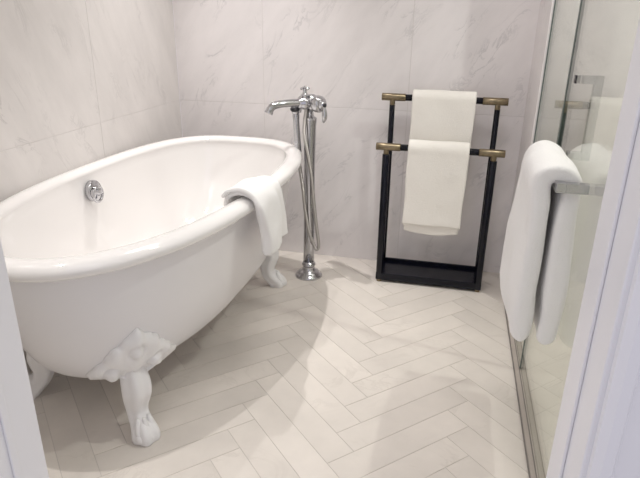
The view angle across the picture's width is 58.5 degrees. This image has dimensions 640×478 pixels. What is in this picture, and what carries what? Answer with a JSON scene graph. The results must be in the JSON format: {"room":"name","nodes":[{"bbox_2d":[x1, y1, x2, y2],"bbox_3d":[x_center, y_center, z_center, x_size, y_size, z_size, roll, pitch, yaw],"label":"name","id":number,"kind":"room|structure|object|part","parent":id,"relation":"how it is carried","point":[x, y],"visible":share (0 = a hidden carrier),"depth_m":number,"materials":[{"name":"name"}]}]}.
{"room":"bathroom","nodes":[
{"label":"bathroom","id":0,"kind":"room"},
{"bbox_2d":[0,0,181,372],"bbox_3d":[-1.008,-0.785,1.832,0.100,2.500,2.120,6,22,12],"label":"wall","id":1,"kind":"structure","parent":0,"point":[83,82],"depth_m":2.15,"materials":[{"name":"stone"}]},
{"bbox_2d":[29,250,585,477],"bbox_3d":[0.295,0.559,2.015,2.820,0.100,2.340,6,22,12],"label":"floor","id":2,"kind":"structure","parent":0,"point":[346,372],"depth_m":1.95,"materials":[{"name":"tile"}]},
{"bbox_2d":[0,135,301,446],"bbox_3d":[-0.559,0.088,2.157,0.833,0.665,1.616,6,22,12],"label":"bathtub","id":3,"kind":"object","parent":2,"relation":"on","point":[114,262],"visible":0.87,"depth_m":1.76,"materials":[{"name":"white ceramic"}]},
{"bbox_3d":[-0.844,-0.181,2.152,0.046,0.081,0.080,6,22,12],"label":"overflow plate","id":4,"kind":"part","parent":3,"relation":"part of","materials":[{"name":"silver metal"}]},
{"bbox_2d":[221,176,287,255],"bbox_3d":[-0.209,-0.092,1.943,0.177,0.245,0.283,6,22,12],"label":"hand towel","id":5,"kind":"object","parent":3,"relation":"hanging from","point":[265,192],"visible":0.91,"depth_m":1.86,"materials":[{"name":"white fabric"}]},
{"bbox_2d":[265,86,326,280],"bbox_3d":[-0.115,-0.245,2.662,0.271,0.916,0.198,-1,21,-5],"label":"faucet","id":6,"kind":"object","parent":2,"relation":"on","point":[310,103],"visible":0.99,"depth_m":2.59,"materials":[{"name":"silver metal"}]},
{"bbox_3d":[-0.138,-0.578,2.481,0.221,0.073,0.056,-10,24,-26],"label":"spout","id":7,"kind":"part","parent":6,"relation":"part of","materials":[{"name":"silver metal"}]},
{"bbox_3d":[-0.066,-0.633,2.499,0.038,0.074,0.038,6,22,12],"label":"diverter knob","id":8,"kind":"part","parent":6,"relation":"part of","materials":[{"name":"silver metal"}]},
{"bbox_3d":[0.017,-0.549,2.466,0.040,0.096,0.035,-13,26,-32],"label":"lever handle","id":9,"kind":"part","parent":6,"relation":"part of","materials":[{"name":"silver metal"}]},
{"bbox_2d":[375,93,508,291],"bbox_3d":[0.534,-0.209,2.649,0.558,0.877,0.173,6,22,12],"label":"towel stand","id":10,"kind":"object","parent":2,"relation":"on","point":[387,268],"visible":1,"depth_m":2.67,"materials":[{"name":"black metal"}]},
{"bbox_3d":[0.292,-0.095,2.677,0.033,0.614,0.033,6,22,12],"label":"post","id":11,"kind":"part","parent":10,"relation":"part of","materials":[{"name":"black metal"}]},
{"bbox_3d":[0.326,-0.260,2.759,0.025,0.766,0.025,6,22,12],"label":"post","id":12,"kind":"part","parent":10,"relation":"part of","materials":[{"name":"black metal"}]},
{"bbox_3d":[0.530,0.165,2.795,0.496,0.050,0.168,6,22,12],"label":"plate","id":13,"kind":"part","parent":10,"relation":"part of","materials":[{"name":"black metal"}]},
{"bbox_2d":[402,139,469,234],"bbox_3d":[0.516,-0.227,2.568,0.266,0.431,0.090,6,22,12],"label":"hand towel","id":14,"kind":"object","parent":10,"relation":"hanging from","point":[436,171],"visible":1,"depth_m":2.53,"materials":[{"name":"white fabric"}]},
{"bbox_2d":[409,89,476,180],"bbox_3d":[0.552,-0.477,2.617,0.282,0.399,0.085,6,22,12],"label":"hand towel","id":15,"kind":"object","parent":10,"relation":"hanging from","point":[436,115],"visible":0.68,"depth_m":2.55,"materials":[{"name":"white fabric"}]},
{"bbox_3d":[0.744,-0.051,2.581,0.033,0.614,0.033,6,22,12],"label":"post","id":16,"kind":"part","parent":10,"relation":"part of","materials":[{"name":"black metal"}]},
{"bbox_3d":[0.778,-0.215,2.663,0.025,0.766,0.025,6,22,12],"label":"post","id":17,"kind":"part","parent":10,"relation":"part of","materials":[{"name":"black metal"}]},
{"bbox_2d":[173,0,639,281],"bbox_3d":[0.569,-1.045,2.559,2.620,2.500,0.100,6,22,12],"label":"wall","id":18,"kind":"structure","parent":0,"point":[236,58],"depth_m":2.73,"materials":[{"name":"stone"}]},
{"bbox_2d":[511,0,579,207],"bbox_3d":[0.946,-0.923,2.264,0.100,2.500,0.350,6,22,12],"label":"wall","id":19,"kind":"structure","parent":0,"point":[567,10],"depth_m":2.23,"materials":[{"name":"stone"}]},
{"bbox_2d":[504,306,546,477],"bbox_3d":[0.653,0.605,1.762,0.046,0.010,1.770,6,22,12],"label":"trim","id":20,"kind":"structure","parent":19,"relation":"attached to","point":[532,420],"depth_m":1.84,"materials":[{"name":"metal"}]},
{"bbox_2d":[516,0,580,362],"bbox_3d":[0.810,-0.639,1.927,0.012,2.188,0.524,6,22,12],"label":"screen","id":21,"kind":"object","parent":20,"relation":"on","point":[537,128],"visible":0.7,"depth_m":2.16,"materials":[{"name":"clear glass"}]},
{"bbox_3d":[0.811,-0.640,1.928,0.008,2.188,0.514,6,22,12],"label":"glass pane","id":22,"kind":"part","parent":21,"relation":"part of","materials":[{"name":"clear glass"}]},
{"bbox_2d":[520,0,604,368],"bbox_3d":[0.579,-0.337,1.139,0.145,2.184,1.223,7,22,15],"label":"shower door","id":23,"kind":"structure","parent":20,"relation":"on","point":[559,186],"depth_m":1.63,"materials":[{"name":"clear glass"}]},
{"bbox_2d":[500,140,582,344],"bbox_3d":[0.605,-0.011,1.594,0.138,0.486,0.377,6,22,12],"label":"bath towel","id":24,"kind":"object","parent":23,"relation":"hanging from","point":[535,267],"visible":0.96,"depth_m":1.46,"materials":[{"name":"white fabric"}]},
{"bbox_3d":[0.755,-0.344,1.631,0.062,0.238,0.023,6,22,12],"label":"pull handle","id":25,"kind":"part","parent":23,"relation":"part of","materials":[{"name":"silver metal"}]},
{"bbox_3d":[0.062,-0.261,0.534,2.820,2.500,0.120,6,22,12],"label":"wall","id":26,"kind":"structure","parent":0,"visible":0},
{"bbox_2d":[0,238,48,477],"bbox_3d":[-0.527,-0.152,0.712,0.100,2.150,0.150,6,22,12],"label":"trim","id":27,"kind":"structure","parent":26,"relation":"attached to","point":[22,455],"depth_m":0.90,"materials":[{"name":"white paint"}]},
{"bbox_2d":[546,17,639,477],"bbox_3d":[0.338,-0.067,0.528,0.100,2.150,0.150,6,22,12],"label":"trim","id":28,"kind":"structure","parent":26,"relation":"attached to","point":[597,433],"depth_m":0.57,"materials":[{"name":"white paint"}]}
]}

